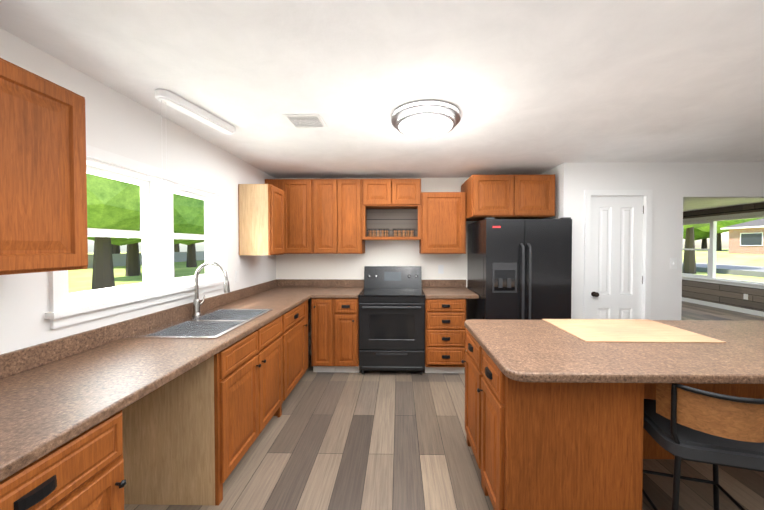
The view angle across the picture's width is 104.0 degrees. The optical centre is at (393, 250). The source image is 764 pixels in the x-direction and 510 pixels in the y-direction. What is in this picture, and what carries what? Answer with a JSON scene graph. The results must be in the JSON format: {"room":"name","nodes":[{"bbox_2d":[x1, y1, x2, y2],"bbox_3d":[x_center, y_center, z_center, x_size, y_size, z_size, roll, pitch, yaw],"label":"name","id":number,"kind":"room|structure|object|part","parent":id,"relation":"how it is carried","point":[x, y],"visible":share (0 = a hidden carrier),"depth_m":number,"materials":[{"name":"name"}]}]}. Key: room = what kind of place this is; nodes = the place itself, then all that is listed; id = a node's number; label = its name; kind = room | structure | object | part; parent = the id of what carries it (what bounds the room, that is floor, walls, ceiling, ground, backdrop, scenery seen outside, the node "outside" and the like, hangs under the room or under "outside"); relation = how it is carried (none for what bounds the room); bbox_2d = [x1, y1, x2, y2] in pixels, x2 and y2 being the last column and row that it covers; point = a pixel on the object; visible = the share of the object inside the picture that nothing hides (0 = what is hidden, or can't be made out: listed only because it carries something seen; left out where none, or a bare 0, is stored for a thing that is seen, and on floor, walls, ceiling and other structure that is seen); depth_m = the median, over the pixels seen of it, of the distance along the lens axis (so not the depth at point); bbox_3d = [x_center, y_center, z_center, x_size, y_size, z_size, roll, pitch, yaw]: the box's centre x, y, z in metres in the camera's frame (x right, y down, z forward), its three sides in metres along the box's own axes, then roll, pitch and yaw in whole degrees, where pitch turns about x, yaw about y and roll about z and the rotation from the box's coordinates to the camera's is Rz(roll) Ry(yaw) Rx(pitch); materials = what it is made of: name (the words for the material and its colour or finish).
{"room":"kitchen","nodes":[
{"label":"kitchen","id":0,"kind":"room"},
{"bbox_2d":[0,28,275,354],"bbox_3d":[-1.714,0.267,0.934,0.150,2.375,6.480,0,1,1],"label":"wall","id":1,"kind":"structure","parent":0,"point":[117,123],"depth_m":1.78,"materials":[{"name":"white paint"}]},
{"bbox_2d":[0,58,87,274],"bbox_3d":[-1.460,-0.282,1.064,0.348,0.723,0.405,0,1,1],"label":"upper cabinet","id":2,"kind":"object","parent":1,"relation":"attached to","point":[43,202],"visible":1,"depth_m":1.09,"materials":[{"name":"brown wood"}]},
{"bbox_2d":[45,144,231,328],"bbox_3d":[-1.671,-0.103,2.128,0.194,0.925,1.480,0,1,1],"label":"window","id":3,"kind":"structure","parent":1,"relation":"in","point":[157,286],"depth_m":2.06,"materials":[{"name":"white wood"}]},
{"bbox_2d":[0,279,279,378],"bbox_3d":[-1.611,0.471,1.710,0.024,0.099,4.627,0,1,1],"label":"backsplash","id":4,"kind":"structure","parent":1,"relation":"attached to","point":[22,360],"depth_m":1.64,"materials":[{"name":"stone"}]},
{"bbox_2d":[238,184,284,254],"bbox_3d":[-1.424,-0.323,3.245,0.348,0.733,0.350,0,1,1],"label":"upper cabinet","id":5,"kind":"object","parent":1,"relation":"attached to","point":[261,218],"visible":0.96,"depth_m":3.07,"materials":[{"name":"brown wood"}]},
{"bbox_2d":[276,178,476,354],"bbox_3d":[0.188,0.215,4.068,3.550,2.375,0.150,0,1,1],"label":"wall","id":6,"kind":"structure","parent":0,"point":[351,266],"depth_m":4.00,"materials":[{"name":"white paint"}]},
{"bbox_2d":[265,179,312,253],"bbox_3d":[-1.291,-0.425,3.828,0.593,0.918,0.351,0,1,1],"label":"upper cabinet","id":7,"kind":"object","parent":6,"relation":"attached to","point":[298,211],"visible":0.71,"depth_m":3.65,"materials":[{"name":"brown wood"}]},
{"bbox_2d":[280,279,363,286],"bbox_3d":[-0.973,0.433,4.003,1.164,0.099,0.019,0,1,1],"label":"backsplash","id":8,"kind":"structure","parent":6,"relation":"attached to","point":[283,282],"depth_m":3.99,"materials":[{"name":"laminate"}]},
{"bbox_2d":[313,179,364,253],"bbox_3d":[-0.690,-0.425,3.818,0.603,0.918,0.351,0,1,1],"label":"upper cabinet","id":9,"kind":"object","parent":6,"relation":"attached to","point":[337,216],"visible":0.98,"depth_m":3.65,"materials":[{"name":"brown wood"}]},
{"bbox_2d":[362,179,420,239],"bbox_3d":[-0.026,-0.513,3.806,0.718,0.742,0.351,0,1,1],"label":"upper cabinet","id":10,"kind":"object","parent":6,"relation":"attached to","point":[390,204],"visible":1,"depth_m":3.65,"materials":[{"name":"brown wood"}]},
{"bbox_2d":[367,229,388,236],"bbox_3d":[-0.197,-0.226,3.769,0.276,0.103,0.126,0,1,1],"label":"basket","id":11,"kind":"object","parent":10,"relation":"in","point":[384,232],"depth_m":3.75,"materials":[{"name":"black metal"}]},
{"bbox_2d":[393,229,414,236],"bbox_3d":[0.123,-0.225,3.764,0.276,0.103,0.126,0,1,1],"label":"basket","id":12,"kind":"object","parent":10,"relation":"in","point":[409,232],"depth_m":3.74,"materials":[{"name":"black metal"}]},
{"bbox_2d":[438,265,443,273],"bbox_3d":[0.626,0.246,3.982,0.070,0.115,0.006,0,1,1],"label":"outlet","id":13,"kind":"object","parent":6,"relation":"attached to","point":[440,271],"depth_m":3.98,"materials":[{"name":"white plastic"}]},
{"bbox_2d":[419,192,465,253],"bbox_3d":[0.608,-0.342,3.799,0.545,0.753,0.351,0,1,1],"label":"upper cabinet","id":14,"kind":"object","parent":6,"relation":"attached to","point":[443,222],"visible":0.96,"depth_m":3.63,"materials":[{"name":"brown wood"}]},
{"bbox_2d":[461,174,554,220],"bbox_3d":[1.347,-0.625,3.642,0.925,0.468,0.631,0,1,1],"label":"upper cabinet","id":15,"kind":"object","parent":6,"relation":"attached to","point":[514,196],"visible":0.98,"depth_m":3.33,"materials":[{"name":"brown wood"}]},
{"bbox_2d":[0,0,763,211],"bbox_3d":[3.069,-1.028,4.395,9.700,0.100,13.600,0,1,1],"label":"ceiling","id":16,"kind":"structure","parent":0,"point":[529,87],"depth_m":1.57,"materials":[{"name":"paint"}]},
{"bbox_2d":[155,89,234,240],"bbox_3d":[-1.306,-0.501,2.020,0.096,0.874,0.600,0,1,11],"label":"light","id":17,"kind":"object","parent":16,"relation":"attached to","point":[176,102],"depth_m":1.88,"materials":[{"name":"white plastic"}]},
{"bbox_3d":[-1.358,-0.475,1.767,0.003,0.830,0.025,0,1,28],"label":"hanging pull cord","id":18,"kind":"part","parent":17,"relation":"part of","materials":[{"name":"white"}]},
{"bbox_2d":[283,114,326,127],"bbox_3d":[-0.638,-0.938,2.162,0.250,0.006,0.230,0,1,1],"label":"ceiling vent","id":19,"kind":"object","parent":16,"relation":"in","point":[305,120],"visible":0.98,"depth_m":2.15,"materials":[{"name":"white metal"}]},
{"bbox_2d":[391,100,460,136],"bbox_3d":[0.221,-0.888,2.084,0.480,0.102,0.480,0,1,1],"label":"flush ceiling light","id":20,"kind":"object","parent":16,"relation":"attached to","point":[425,118],"visible":1,"depth_m":1.95,"materials":[{"name":"silver metal"}]},
{"bbox_2d":[124,301,763,509],"bbox_3d":[3.069,1.426,4.436,9.700,0.060,13.600,0,1,1],"label":"floor","id":21,"kind":"structure","parent":0,"point":[379,440],"depth_m":2.05,"materials":[{"name":"brown wood"}]},
{"bbox_2d":[0,410,126,509],"bbox_3d":[-1.311,1.017,0.810,0.652,0.880,0.604,0,1,1],"label":"base cabinet","id":22,"kind":"object","parent":21,"relation":"on","point":[84,470],"visible":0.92,"depth_m":0.92,"materials":[{"name":"brown wood"}]},
{"bbox_2d":[122,313,289,505],"bbox_3d":[-1.289,0.994,2.161,0.652,0.880,0.949,0,1,1],"label":"base cabinet","id":23,"kind":"object","parent":21,"relation":"on","point":[190,436],"depth_m":1.69,"materials":[{"name":"brown wood"}]},
{"bbox_2d":[286,300,307,391],"bbox_3d":[-1.277,0.982,2.906,0.652,0.880,0.704,0,1,1],"label":"base cabinet","id":24,"kind":"object","parent":21,"relation":"on","point":[297,317],"depth_m":2.92,"materials":[{"name":"brown wood"}]},
{"bbox_2d":[0,287,319,481],"bbox_3d":[-1.278,0.541,1.706,0.690,0.040,4.627,0,1,1],"label":"countertop","id":25,"kind":"structure","parent":24,"relation":"on","point":[45,409],"depth_m":1.21,"materials":[{"name":"stone"}]},
{"bbox_2d":[126,309,272,338],"bbox_3d":[-1.314,0.603,2.170,0.540,0.192,0.802,0,1,1],"label":"double-bowl sink","id":26,"kind":"object","parent":25,"relation":"in","point":[212,324],"visible":0.31,"depth_m":2.15,"materials":[{"name":"silver metal"}]},
{"bbox_2d":[192,262,229,315],"bbox_3d":[-1.422,0.294,2.344,0.292,0.418,0.112,0,1,1],"label":"gooseneck faucet","id":27,"kind":"object","parent":25,"relation":"on","point":[197,304],"visible":1,"depth_m":2.31,"materials":[{"name":"silver metal"}]},
{"bbox_2d":[311,297,358,372],"bbox_3d":[-0.666,0.969,3.674,0.535,0.879,0.684,0,1,1],"label":"base cabinet","id":28,"kind":"object","parent":21,"relation":"on","point":[334,334],"visible":0.88,"depth_m":3.37,"materials":[{"name":"brown wood"}]},
{"bbox_2d":[312,287,363,297],"bbox_3d":[-0.649,0.509,3.675,0.504,0.040,0.667,0,1,1],"label":"countertop","id":29,"kind":"structure","parent":28,"relation":"on","point":[325,292],"depth_m":3.52,"materials":[{"name":"laminate"}]},
{"bbox_2d":[358,266,424,374],"bbox_3d":[-0.019,0.809,3.631,0.752,1.200,0.681,0,1,1],"label":"range","id":30,"kind":"object","parent":21,"relation":"on","point":[391,318],"visible":1,"depth_m":3.35,"materials":[{"name":"black metal"}]},
{"bbox_2d":[425,298,465,372],"bbox_3d":[0.588,0.970,3.658,0.455,0.879,0.675,0,1,1],"label":"base cabinet","id":31,"kind":"object","parent":21,"relation":"on","point":[445,327],"visible":0.94,"depth_m":3.35,"materials":[{"name":"brown wood"}]},
{"bbox_2d":[422,280,478,298],"bbox_3d":[0.656,0.459,3.655,0.595,0.140,0.662,0,1,1],"label":"countertop","id":32,"kind":"structure","parent":31,"relation":"on","point":[444,289],"depth_m":3.67,"materials":[{"name":"laminate"}]},
{"bbox_2d":[467,217,571,319],"bbox_3d":[1.401,0.520,3.472,0.885,1.744,0.893,0,1,1],"label":"fridge","id":33,"kind":"object","parent":21,"relation":"on","point":[519,269],"visible":0.67,"depth_m":3.09,"materials":[{"name":"black metal"}]},
{"bbox_2d":[469,332,652,509],"bbox_3d":[0.843,1.002,1.725,0.660,0.879,0.660,0,1,1],"label":"base cabinet","id":34,"kind":"object","parent":21,"relation":"on","point":[558,446],"depth_m":1.40,"materials":[{"name":"brown wood"}]},
{"bbox_2d":[461,328,763,458],"bbox_3d":[1.935,0.995,2.108,2.891,0.879,0.202,0,1,1],"label":"base cabinet","id":35,"kind":"object","parent":21,"relation":"on","point":[756,391],"depth_m":2.04,"materials":[{"name":"brown wood"}]},
{"bbox_2d":[464,319,763,383],"bbox_3d":[1.940,0.539,1.732,2.870,0.041,0.954,0,1,1],"label":"countertop","id":36,"kind":"structure","parent":35,"relation":"on","point":[530,350],"depth_m":1.49,"materials":[{"name":"stone"}]},
{"bbox_2d":[542,319,725,342],"bbox_3d":[1.488,0.512,1.951,0.780,0.004,0.523,0,1,1],"label":"cutting board","id":37,"kind":"object","parent":36,"relation":"on","point":[616,330],"visible":0.93,"depth_m":1.89,"materials":[{"name":"beige wood"}]},
{"bbox_2d":[642,383,763,509],"bbox_3d":[1.424,1.006,1.386,0.452,0.883,0.491,0,1,15],"label":"counter stool","id":38,"kind":"object","parent":21,"relation":"on","point":[688,423],"visible":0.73,"depth_m":1.25,"materials":[{"name":"black metal"}]},
{"bbox_2d":[542,165,558,218],"bbox_3d":[1.906,0.221,3.665,0.100,2.375,0.600,0,1,1],"label":"wall","id":39,"kind":"structure","parent":0,"point":[555,170],"depth_m":3.40,"materials":[{"name":"white paint"}]},
{"bbox_2d":[559,162,763,319],"bbox_3d":[4.815,0.228,3.267,5.930,2.375,0.100,0,1,1],"label":"wall","id":40,"kind":"structure","parent":0,"point":[671,185],"depth_m":3.24,"materials":[{"name":"white paint"}]},
{"bbox_2d":[590,196,643,318],"bbox_3d":[2.438,0.405,3.264,0.596,2.004,0.105,0,1,1],"label":"pantry door","id":41,"kind":"structure","parent":40,"relation":"in","point":[616,269],"depth_m":3.28,"materials":[{"name":"white wood"}]},
{"bbox_2d":[583,190,652,319],"bbox_3d":[2.433,0.377,3.300,0.718,2.076,0.116,0,1,1],"label":"door frame","id":42,"kind":"structure","parent":40,"relation":"attached to","point":[647,252],"depth_m":3.24,"materials":[{"name":"white wood"}]},
{"bbox_2d":[670,258,676,268],"bbox_3d":[3.036,0.136,3.236,0.072,0.120,0.014,0,1,1],"label":"switch plate","id":43,"kind":"object","parent":40,"relation":"attached to","point":[673,263],"visible":1,"depth_m":3.24,"materials":[{"name":"white plastic"}]},
{"bbox_2d":[682,202,763,311],"bbox_3d":[7.770,0.163,7.204,0.150,2.375,7.870,0,1,1],"label":"wall","id":44,"kind":"structure","parent":0,"point":[729,295],"depth_m":6.92,"materials":[{"name":"brown wood"}]},
{"bbox_2d":[682,297,763,316],"bbox_3d":[7.685,1.301,7.134,0.014,0.100,7.650,0,1,1],"label":"baseboard","id":45,"kind":"structure","parent":44,"relation":"attached to","point":[739,309],"depth_m":6.90,"materials":[{"name":"white"}]},
{"bbox_2d":[682,211,763,288],"bbox_3d":[7.705,-0.016,6.286,0.150,1.612,3.880,0,1,1],"label":"window","id":46,"kind":"structure","parent":44,"relation":"in","point":[710,277],"depth_m":7.22,"materials":[{"name":"white wood"}]},
{"bbox_2d":[683,208,763,216],"bbox_3d":[7.628,-0.875,6.274,0.100,0.024,4.100,0,1,1],"label":"curtain rod","id":47,"kind":"object","parent":44,"relation":"attached to","point":[725,212],"visible":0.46,"depth_m":6.82,"materials":[{"name":"black metal"}]},
{"label":"outside","id":48,"kind":"structure","parent":0,"visible":0},
{"bbox_2d":[68,252,763,303],"bbox_3d":[8.509,1.881,9.856,200.000,0.050,180.000,0,1,1],"label":"ground","id":49,"kind":"structure","parent":48,"point":[79,280],"depth_m":19.68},
{"bbox_2d":[86,173,204,289],"bbox_3d":[-26.127,-7.808,32.332,37.305,18.582,48.924,0,1,1],"label":"trees","id":50,"kind":"object","parent":49,"relation":"on","point":[113,204],"visible":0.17,"depth_m":11.94,"materials":[{"name":"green plant"}]},
{"bbox_2d":[88,251,204,268],"bbox_3d":[-27.504,1.139,15.437,0.200,1.250,90.000,0,1,1],"label":"fence","id":51,"kind":"object","parent":49,"relation":"on","point":[119,259],"depth_m":31.83,"materials":[{"name":"grey"}]},
{"bbox_2d":[682,218,761,273],"bbox_3d":[49.855,-9.355,46.669,63.470,21.200,56.738,0,1,1],"label":"trees","id":52,"kind":"object","parent":49,"relation":"on","point":[692,233],"visible":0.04,"depth_m":46.07,"materials":[{"name":"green plant"}]},
{"bbox_2d":[682,262,763,276],"bbox_3d":[26.835,1.355,29.551,6.000,0.350,180.000,0,1,1],"label":"street","id":53,"kind":"structure","parent":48,"point":[753,271],"depth_m":21.80,"materials":[{"name":"grey asphalt"}]},
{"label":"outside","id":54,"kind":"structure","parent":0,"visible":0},
{"bbox_2d":[682,248,763,266],"bbox_3d":[74.328,0.993,28.764,89.000,1.100,180.000,0,1,1],"label":"ground","id":55,"kind":"structure","parent":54,"point":[723,256],"depth_m":30.15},
{"bbox_2d":[720,218,763,253],"bbox_3d":[44.310,-1.992,27.858,10.000,4.900,16.300,0,1,1],"label":"brick house","id":56,"kind":"structure","parent":55,"relation":"on","point":[746,237],"depth_m":33.77,"materials":[{"name":"brown"}]}
]}

